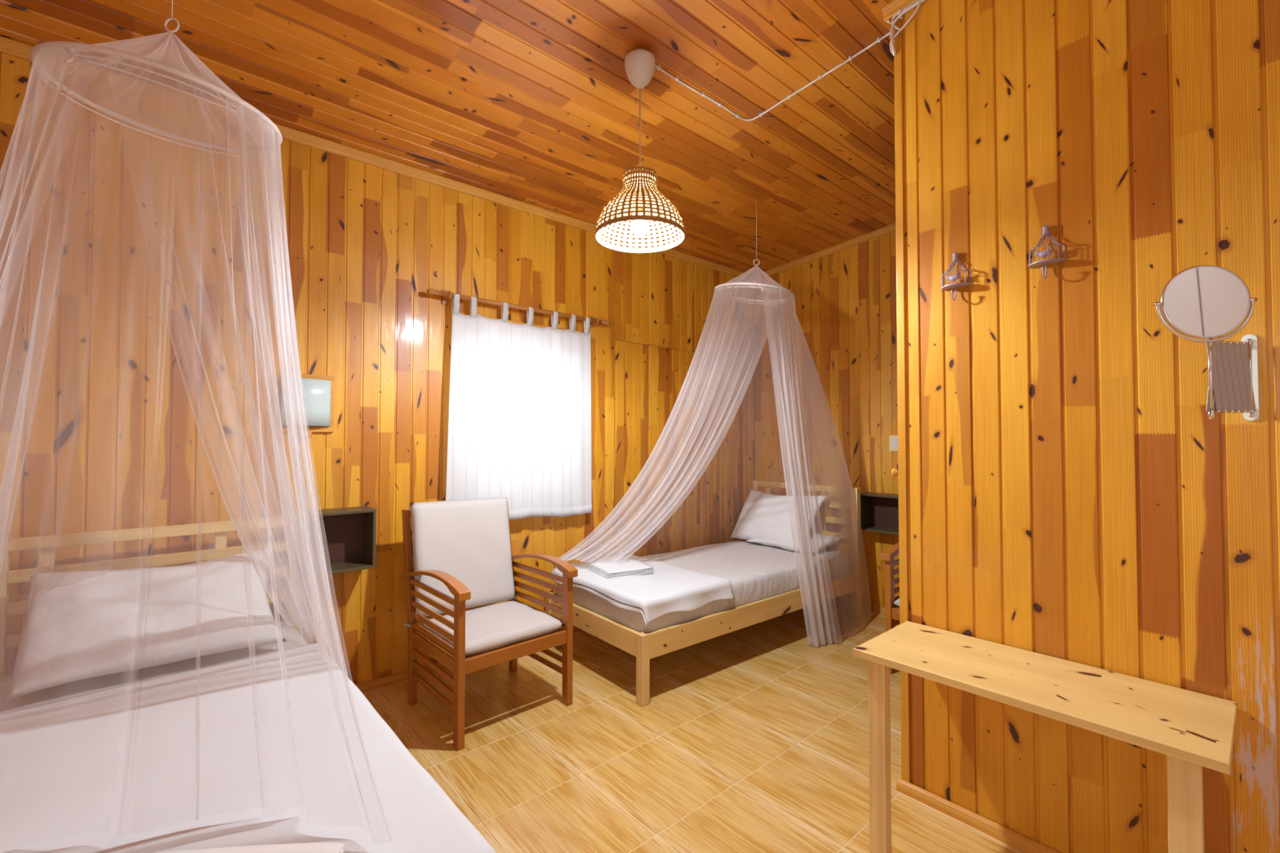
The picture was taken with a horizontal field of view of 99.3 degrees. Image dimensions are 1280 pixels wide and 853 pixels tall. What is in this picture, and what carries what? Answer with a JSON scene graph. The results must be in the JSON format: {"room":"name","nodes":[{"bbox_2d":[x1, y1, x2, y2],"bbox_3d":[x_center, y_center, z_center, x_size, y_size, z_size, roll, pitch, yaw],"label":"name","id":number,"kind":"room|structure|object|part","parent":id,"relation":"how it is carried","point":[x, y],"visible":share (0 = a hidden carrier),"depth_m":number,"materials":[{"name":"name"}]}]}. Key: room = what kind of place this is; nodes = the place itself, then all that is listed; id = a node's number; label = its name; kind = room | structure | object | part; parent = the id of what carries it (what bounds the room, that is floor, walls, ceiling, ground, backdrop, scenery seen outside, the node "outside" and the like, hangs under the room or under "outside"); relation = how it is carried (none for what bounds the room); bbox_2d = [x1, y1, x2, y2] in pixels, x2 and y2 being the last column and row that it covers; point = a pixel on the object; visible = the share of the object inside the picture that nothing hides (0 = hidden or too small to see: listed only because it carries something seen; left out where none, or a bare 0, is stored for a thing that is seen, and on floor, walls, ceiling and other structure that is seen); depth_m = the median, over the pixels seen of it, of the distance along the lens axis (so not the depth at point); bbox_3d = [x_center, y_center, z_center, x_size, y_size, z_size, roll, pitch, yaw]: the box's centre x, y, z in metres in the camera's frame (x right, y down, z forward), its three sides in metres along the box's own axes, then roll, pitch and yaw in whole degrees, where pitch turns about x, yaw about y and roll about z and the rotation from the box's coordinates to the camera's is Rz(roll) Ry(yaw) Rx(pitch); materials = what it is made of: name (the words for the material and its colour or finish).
{"room":"hotel room","nodes":[
{"label":"hotel room","id":0,"kind":"room"},
{"bbox_2d":[0,52,754,684],"bbox_3d":[-1.153,-0.045,3.645,6.230,3.350,0.143,1,-2,-41],"label":"wall","id":1,"kind":"structure","parent":0,"point":[113,440],"depth_m":2.94,"materials":[{"name":"brown wood"}]},
{"bbox_2d":[273,372,334,436],"bbox_3d":[-1.809,-0.115,2.945,0.280,0.340,0.065,1,-2,-41],"label":"wall lamp","id":2,"kind":"object","parent":1,"relation":"attached to","point":[318,390],"visible":0.83,"depth_m":2.93,"materials":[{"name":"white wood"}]},
{"bbox_3d":[-1.798,-0.131,2.932,0.237,0.254,0.032,1,-2,-41],"label":"glass","id":3,"kind":"part","parent":2,"relation":"part of","materials":[{"name":"grey glass"}]},
{"bbox_2d":[297,506,376,577],"bbox_3d":[-1.656,0.620,2.977,0.345,0.325,0.190,1,-2,-41],"label":"wall box","id":4,"kind":"object","parent":1,"relation":"attached to","point":[350,534],"visible":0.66,"depth_m":3.03,"materials":[{"name":"brown wood"}]},
{"bbox_3d":[-1.715,0.622,3.046,0.313,0.293,0.007,1,-2,-41],"label":"panel","id":5,"kind":"part","parent":4,"relation":"part of","materials":[{"name":"brown wood"}]},
{"bbox_2d":[0,35,754,278],"bbox_3d":[-1.097,-1.559,3.614,6.030,0.052,0.035,1,-2,-41],"label":"trim","id":6,"kind":"structure","parent":1,"relation":"attached to","point":[8,46],"depth_m":3.01,"materials":[{"name":"brown wood"}]},
{"bbox_2d":[355,626,582,692],"bbox_3d":[-1.100,1.507,3.550,6.030,0.042,0.026,1,-2,-41],"label":"baseboard","id":7,"kind":"structure","parent":1,"relation":"attached to","point":[376,683],"depth_m":3.21,"materials":[{"name":"brown wood"}]},
{"bbox_2d":[426,288,610,328],"bbox_3d":[-0.789,-0.818,3.815,1.410,0.090,0.109,1,-2,-41],"label":"curtain rod","id":8,"kind":"object","parent":1,"relation":"attached to","point":[446,295],"visible":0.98,"depth_m":3.65,"materials":[{"name":"brown wood"}]},
{"bbox_2d":[445,293,591,519],"bbox_3d":[-0.788,-0.094,3.748,1.115,1.481,0.050,1,-2,-41],"label":"curtain","id":9,"kind":"object","parent":8,"relation":"hanging from","point":[520,427],"visible":0.91,"depth_m":3.72,"materials":[{"name":"fabric"}]},
{"bbox_2d":[458,311,579,332],"bbox_3d":[-0.865,-0.085,3.878,0.950,1.300,0.170,1,-2,-41],"label":"window","id":10,"kind":"structure","parent":1,"relation":"in","point":[464,313],"depth_m":3.82,"materials":[{"name":"brown wood"}]},
{"bbox_2d":[0,0,895,275],"bbox_3d":[0.542,-1.870,1.729,6.230,0.485,5.240,1,-2,-41],"label":"ceiling","id":11,"kind":"structure","parent":0,"point":[533,102],"depth_m":2.72,"materials":[{"name":"brown"}]},
{"bbox_2d":[0,0,395,848],"bbox_3d":[-1.570,-0.128,1.747,1.357,3.172,2.230,1,-2,-41],"label":"net","id":12,"kind":"object","parent":11,"relation":"hanging from","point":[162,51],"visible":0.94,"depth_m":1.69,"materials":[{"name":"beige fabric"}]},
{"bbox_3d":[-1.501,-1.511,1.750,0.002,0.405,0.003,1,-2,-41],"label":"cord","id":13,"kind":"part","parent":12,"relation":"part of","materials":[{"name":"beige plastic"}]},
{"bbox_2d":[594,48,685,253],"bbox_3d":[0.000,-1.304,2.518,0.418,0.867,0.418,1,-2,-41],"label":"pendant lamp","id":14,"kind":"object","parent":11,"relation":"hanging from","point":[639,63],"visible":1,"depth_m":2.48,"materials":[{"name":"beige wicker"}]},
{"bbox_3d":[0.000,-1.278,2.517,0.006,0.595,0.006,1,-2,-41],"label":"cord","id":15,"kind":"part","parent":14,"relation":"part of","materials":[{"name":"beige plastic"}]},
{"bbox_3d":[0.000,-0.917,2.509,0.072,0.085,0.072,1,-2,-41],"label":"bulb","id":16,"kind":"part","parent":14,"relation":"part of","materials":[{"name":"white glass"}]},
{"bbox_2d":[549,197,871,647],"bbox_3d":[0.645,-0.060,4.130,2.435,3.185,1.465,1,-2,-41],"label":"net","id":17,"kind":"object","parent":11,"relation":"hanging from","point":[810,613],"visible":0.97,"depth_m":3.81,"materials":[{"name":"beige fabric"}]},
{"bbox_3d":[0.842,-1.432,3.939,0.002,0.449,0.003,1,-2,-41],"label":"cord","id":18,"kind":"part","parent":17,"relation":"part of","materials":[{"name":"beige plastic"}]},
{"bbox_2d":[655,19,893,120],"bbox_3d":[0.608,-1.751,2.499,0.761,0.072,0.861,1,-2,-41],"label":"cable","id":19,"kind":"object","parent":11,"relation":"attached to","point":[889,21],"visible":0.79,"depth_m":2.74,"materials":[{"name":"beige plastic"}]},
{"bbox_2d":[361,600,1024,852],"bbox_3d":[0.542,1.547,1.654,6.230,0.120,5.240,1,-2,-41],"label":"floor","id":20,"kind":"structure","parent":0,"point":[753,739],"depth_m":2.56,"materials":[{"name":"brown tile"}]},
{"bbox_2d":[0,514,302,679],"bbox_3d":[-1.422,0.961,1.657,1.060,1.052,2.270,1,-2,-42],"label":"headboard","id":21,"kind":"object","parent":20,"relation":"on","point":[46,545],"visible":0.25,"depth_m":2.40,"materials":[{"name":"brown wood"}]},
{"bbox_3d":[-2.537,0.971,2.141,0.055,1.052,0.055,1,-2,-42],"label":"headboard post","id":22,"kind":"part","parent":21,"relation":"part of","materials":[{"name":"brown wood"}]},
{"bbox_2d":[0,622,307,714],"bbox_3d":[-1.416,1.058,1.648,0.991,0.220,2.175,1,-2,-42],"label":"mattress","id":23,"kind":"object","parent":21,"relation":"on","point":[294,639],"visible":0.19,"depth_m":2.09,"materials":[{"name":"white fabric"}]},
{"bbox_2d":[4,546,286,701],"bbox_3d":[-1.957,0.752,2.240,0.804,0.350,0.426,1,-2,-42],"label":"pillow","id":24,"kind":"object","parent":23,"relation":"on","point":[77,625],"visible":0.99,"depth_m":2.13,"materials":[{"name":"white fabric"}]},
{"bbox_2d":[0,643,495,852],"bbox_3d":[-1.228,0.979,1.440,1.057,0.117,1.651,1,-2,-42],"label":"blanket","id":25,"kind":"object","parent":23,"relation":"on","point":[123,769],"visible":0.99,"depth_m":1.46,"materials":[{"name":"white fabric"}]},
{"bbox_2d":[162,842,344,852],"bbox_3d":[-0.803,0.886,0.953,0.403,0.057,0.340,0,-1,-5],"label":"folded towel","id":26,"kind":"object","parent":25,"relation":"on","point":[322,847],"visible":1,"depth_m":1.11,"materials":[{"name":"white fabric"}]},
{"bbox_3d":[-1.792,0.986,2.815,0.055,1.052,0.055,1,-2,-42],"label":"headboard post","id":27,"kind":"part","parent":21,"relation":"part of","materials":[{"name":"brown wood"}]},
{"bbox_2d":[400,497,577,751],"bbox_3d":[-0.855,0.972,3.015,0.692,1.089,0.777,1,-2,-43],"label":"armchair","id":28,"kind":"object","parent":20,"relation":"on","point":[462,553],"visible":1,"depth_m":2.99,"materials":[{"name":"brown wood"}]},
{"bbox_3d":[-1.286,0.992,3.033,0.036,1.049,0.162,1,-2,-43],"label":"leg","id":29,"kind":"part","parent":28,"relation":"part of","materials":[{"name":"brown wood"}]},
{"bbox_3d":[-1.049,1.145,2.775,0.022,0.063,0.537,1,-2,-43],"label":"rail","id":30,"kind":"part","parent":28,"relation":"part of","materials":[{"name":"brown wood"}]},
{"bbox_3d":[-1.066,0.792,2.801,0.060,0.104,0.745,1,-2,-43],"label":"armrest","id":31,"kind":"part","parent":28,"relation":"part of","materials":[{"name":"brown wood"}]},
{"bbox_3d":[-0.850,1.143,2.561,0.036,0.728,0.052,1,-2,-43],"label":"leg","id":32,"kind":"part","parent":28,"relation":"part of","materials":[{"name":"brown wood"}]},
{"bbox_2d":[409,497,515,617],"bbox_3d":[-1.026,0.743,3.196,0.605,0.625,0.072,3,-15,-43],"label":"cushion","id":33,"kind":"object","parent":28,"relation":"on","point":[468,540],"depth_m":3.17,"materials":[{"name":"white fabric"}]},
{"bbox_2d":[421,600,564,655],"bbox_3d":[-0.805,1.083,2.969,0.585,0.074,0.530,1,-2,-43],"label":"seat cushion","id":34,"kind":"object","parent":28,"relation":"on","point":[494,628],"depth_m":2.88,"materials":[{"name":"white fabric"}]},
{"bbox_3d":[-0.833,1.002,3.455,0.036,1.049,0.162,1,-2,-43],"label":"leg","id":35,"kind":"part","parent":28,"relation":"part of","materials":[{"name":"brown wood"}]},
{"bbox_3d":[-0.618,1.140,2.766,0.583,0.066,0.024,1,-2,-43],"label":"rail","id":36,"kind":"part","parent":28,"relation":"part of","materials":[{"name":"brown wood"}]},
{"bbox_3d":[-0.613,0.801,3.222,0.060,0.104,0.745,1,-2,-43],"label":"armrest","id":37,"kind":"part","parent":28,"relation":"part of","materials":[{"name":"brown wood"}]},
{"bbox_3d":[-0.397,1.152,2.982,0.036,0.728,0.052,1,-2,-43],"label":"leg","id":38,"kind":"part","parent":28,"relation":"part of","materials":[{"name":"brown wood"}]},
{"bbox_2d":[545,480,861,706],"bbox_3d":[0.562,1.014,4.072,2.270,1.052,1.060,1,-2,-39],"label":"bed","id":39,"kind":"object","parent":20,"relation":"on","point":[644,646],"visible":0.51,"depth_m":3.47,"materials":[{"name":"brown wood"}]},
{"bbox_3d":[-0.616,1.343,3.760,0.055,0.380,0.055,1,-2,-39],"label":"leg","id":40,"kind":"part","parent":39,"relation":"part of","materials":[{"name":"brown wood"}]},
{"bbox_3d":[-0.302,1.215,3.370,0.028,0.129,0.950,1,-2,-39],"label":"foot rail","id":41,"kind":"part","parent":39,"relation":"part of","materials":[{"name":"brown wood"}]},
{"bbox_3d":[0.016,1.326,2.978,0.055,0.380,0.055,1,-2,-39],"label":"leg","id":42,"kind":"part","parent":39,"relation":"part of","materials":[{"name":"brown wood"}]},
{"bbox_2d":[556,538,850,633],"bbox_3d":[0.555,1.111,4.065,2.175,0.220,0.991,1,-2,-39],"label":"mattress","id":43,"kind":"object","parent":39,"relation":"on","point":[755,571],"visible":0.48,"depth_m":3.83,"materials":[{"name":"white fabric"}]},
{"bbox_2d":[551,554,733,626],"bbox_3d":[-0.024,1.037,3.588,0.730,0.141,1.047,1,-2,-39],"label":"blanket","id":44,"kind":"object","parent":43,"relation":"on","point":[671,588],"visible":0.74,"depth_m":3.31,"materials":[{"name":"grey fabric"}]},
{"bbox_2d":[588,558,653,579],"bbox_3d":[-0.128,0.951,3.654,0.340,0.047,0.302,1,-1,-29],"label":"folded towel","id":45,"kind":"object","parent":44,"relation":"on","point":[628,567],"visible":0.98,"depth_m":3.59,"materials":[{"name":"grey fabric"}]},
{"bbox_2d":[729,488,827,542],"bbox_3d":[1.173,0.783,4.681,0.345,0.426,0.805,1,-2,-39],"label":"pillow","id":46,"kind":"object","parent":43,"relation":"on","point":[762,515],"visible":0.8,"depth_m":4.61,"materials":[{"name":"white fabric"}]},
{"bbox_2d":[746,531,842,553],"bbox_3d":[1.282,0.950,4.560,0.416,0.139,0.673,1,-2,-41],"label":"pillow","id":47,"kind":"object","parent":43,"relation":"on","point":[828,540],"visible":0.44,"depth_m":4.39,"materials":[{"name":"white fabric"}]},
{"bbox_3d":[0.881,1.225,3.672,2.160,0.136,0.028,1,-2,-39],"label":"rail","id":48,"kind":"part","parent":39,"relation":"part of","materials":[{"name":"brown wood"}]},
{"bbox_3d":[1.108,1.038,5.159,0.055,1.052,0.055,1,-2,-39],"label":"headboard post","id":49,"kind":"part","parent":39,"relation":"part of","materials":[{"name":"brown wood"}]},
{"bbox_3d":[1.739,1.020,4.377,0.055,1.052,0.055,1,-2,-39],"label":"headboard post","id":50,"kind":"part","parent":39,"relation":"part of","materials":[{"name":"brown wood"}]},
{"bbox_2d":[880,542,899,674],"bbox_3d":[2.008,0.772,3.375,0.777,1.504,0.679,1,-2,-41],"label":"armchair","id":51,"kind":"object","parent":20,"relation":"on","point":[892,602],"visible":0.08,"depth_m":3.37,"materials":[{"name":"brown wood"}]},
{"bbox_3d":[1.554,1.161,3.383,0.052,0.728,0.036,1,-2,-41],"label":"leg","id":52,"kind":"part","parent":51,"relation":"part of","materials":[{"name":"brown wood"}]},
{"bbox_3d":[1.793,0.810,3.598,0.745,0.104,0.060,1,-2,-41],"label":"armrest","id":53,"kind":"part","parent":51,"relation":"part of","materials":[{"name":"brown wood"}]},
{"bbox_3d":[1.750,1.148,3.144,0.024,0.066,0.583,1,-2,-41],"label":"rail","id":54,"kind":"part","parent":51,"relation":"part of","materials":[{"name":"brown wood"}]},
{"bbox_2d":[893,598,899,607],"bbox_3d":[1.958,1.091,3.325,0.530,0.074,0.585,1,-2,-41],"label":"seat cushion","id":55,"kind":"object","parent":51,"relation":"on","point":[895,601],"depth_m":3.37,"materials":[{"name":"white fabric"}]},
{"bbox_2d":[853,621,1237,852],"bbox_3d":[1.229,1.138,1.739,0.451,0.701,0.915,1,-2,-41],"label":"table","id":56,"kind":"object","parent":20,"relation":"on","point":[1194,731],"visible":1,"depth_m":1.62,"materials":[{"name":"brown wood"}]},
{"bbox_3d":[0.840,1.155,1.907,0.045,0.674,0.060,1,-2,-41],"label":"leg","id":57,"kind":"part","parent":56,"relation":"part of","materials":[{"name":"brown wood"}]},
{"bbox_3d":[1.339,1.143,1.332,0.045,0.674,0.060,1,-2,-41],"label":"leg","id":58,"kind":"part","parent":56,"relation":"part of","materials":[{"name":"brown wood"}]},
{"bbox_2d":[754,231,899,607],"bbox_3d":[2.873,-0.293,3.716,0.140,3.850,5.240,1,-2,-41],"label":"wall","id":59,"kind":"structure","parent":0,"point":[846,299],"depth_m":4.88,"materials":[{"name":"brown wood"}]},
{"bbox_2d":[754,222,895,277],"bbox_3d":[1.988,-1.632,4.632,0.035,0.242,2.540,1,-2,-41],"label":"trim","id":60,"kind":"structure","parent":59,"relation":"attached to","point":[891,228],"depth_m":4.91,"materials":[{"name":"brown wood"}]},
{"bbox_2d":[829,596,885,613],"bbox_3d":[2.811,1.509,3.622,0.026,0.042,5.040,1,-2,-41],"label":"baseboard","id":61,"kind":"structure","parent":59,"relation":"attached to","point":[838,599],"depth_m":4.64,"materials":[{"name":"brown wood"}]},
{"bbox_2d":[860,492,898,534],"bbox_3d":[1.998,0.705,4.450,0.190,0.300,0.340,1,-2,-41],"label":"wall box","id":62,"kind":"object","parent":59,"relation":"attached to","point":[879,512],"visible":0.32,"depth_m":4.53,"materials":[{"name":"brown wood"}]},
{"bbox_3d":[2.066,0.706,4.510,0.007,0.268,0.308,1,-2,-41],"label":"panel","id":63,"kind":"part","parent":62,"relation":"part of","materials":[{"name":"brown wood"}]},
{"bbox_2d":[888,435,897,451],"bbox_3d":[2.098,0.139,4.483,0.015,0.132,0.090,1,-2,-41],"label":"light switch","id":64,"kind":"object","parent":59,"relation":"attached to","point":[893,439],"visible":0.75,"depth_m":4.48,"materials":[{"name":"beige plastic"}]},
{"bbox_2d":[893,0,1279,852],"bbox_3d":[1.975,-0.267,1.337,0.106,3.493,2.623,1,-2,-41],"label":"wall","id":65,"kind":"structure","parent":0,"point":[1068,490],"depth_m":1.82,"materials":[{"name":"brown wood"}]},
{"bbox_2d":[891,467,897,477],"bbox_3d":[1.082,0.196,2.304,0.038,0.042,0.028,1,-2,-41],"label":"peg","id":66,"kind":"object","parent":65,"relation":"attached to","point":[894,472],"visible":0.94,"depth_m":2.29,"materials":[{"name":"brown wood"}]},
{"bbox_2d":[881,0,915,22],"bbox_3d":[1.916,-1.889,1.340,0.038,0.249,2.652,1,-2,-41],"label":"trim","id":67,"kind":"structure","parent":65,"relation":"attached to","point":[889,10],"depth_m":2.30,"materials":[{"name":"brown wood"}]},
{"bbox_2d":[889,0,924,56],"bbox_3d":[1.338,-1.697,2.009,0.032,0.237,0.827,1,-2,-41],"label":"cable bundle","id":68,"kind":"object","parent":65,"relation":"attached to","point":[917,2],"visible":1,"depth_m":2.29,"materials":[{"name":"beige"}]},
{"bbox_2d":[941,252,972,300],"bbox_3d":[1.216,-0.582,2.106,0.058,0.193,0.106,1,-2,-41],"label":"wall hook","id":69,"kind":"object","parent":65,"relation":"attached to","point":[953,277],"visible":1,"depth_m":2.10,"materials":[{"name":"grey paint"}]},
{"bbox_3d":[1.215,-0.545,2.104,0.056,0.005,0.106,1,-2,-41],"label":"plate","id":70,"kind":"part","parent":69,"relation":"part of","materials":[{"name":"grey paint"}]},
{"bbox_2d":[896,777,1060,852],"bbox_3d":[1.926,1.457,1.258,0.026,0.042,2.627,1,-2,-41],"label":"baseboard","id":71,"kind":"structure","parent":65,"relation":"attached to","point":[1009,837],"depth_m":2.03,"materials":[{"name":"brown wood"}]},
{"bbox_2d":[1027,225,1066,279],"bbox_3d":[1.404,-0.607,1.889,0.058,0.193,0.106,1,-2,-41],"label":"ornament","id":72,"kind":"object","parent":65,"relation":"attached to","point":[1045,228],"visible":1,"depth_m":1.89,"materials":[{"name":"grey paint"}]},
{"bbox_3d":[1.403,-0.569,1.887,0.056,0.005,0.106,1,-2,-41],"label":"plate","id":73,"kind":"part","parent":72,"relation":"part of","materials":[{"name":"grey paint"}]},
{"bbox_2d":[1152,265,1259,421],"bbox_3d":[1.595,-0.232,1.507,0.294,0.431,0.079,0,-1,-5],"label":"mirror","id":74,"kind":"object","parent":65,"relation":"attached to","point":[1206,302],"visible":1,"depth_m":1.51,"materials":[{"name":"white mirror"}]},
{"bbox_3d":[1.716,-0.138,1.531,0.008,0.200,0.008,1,-2,-41],"label":"wall rod","id":75,"kind":"part","parent":74,"relation":"part of","materials":[{"name":"silver metal"}]},
{"bbox_3d":[1.729,-0.139,1.542,0.006,0.245,0.030,1,-2,-41],"label":"wall plate","id":76,"kind":"part","parent":74,"relation":"part of","materials":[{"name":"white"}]}
]}

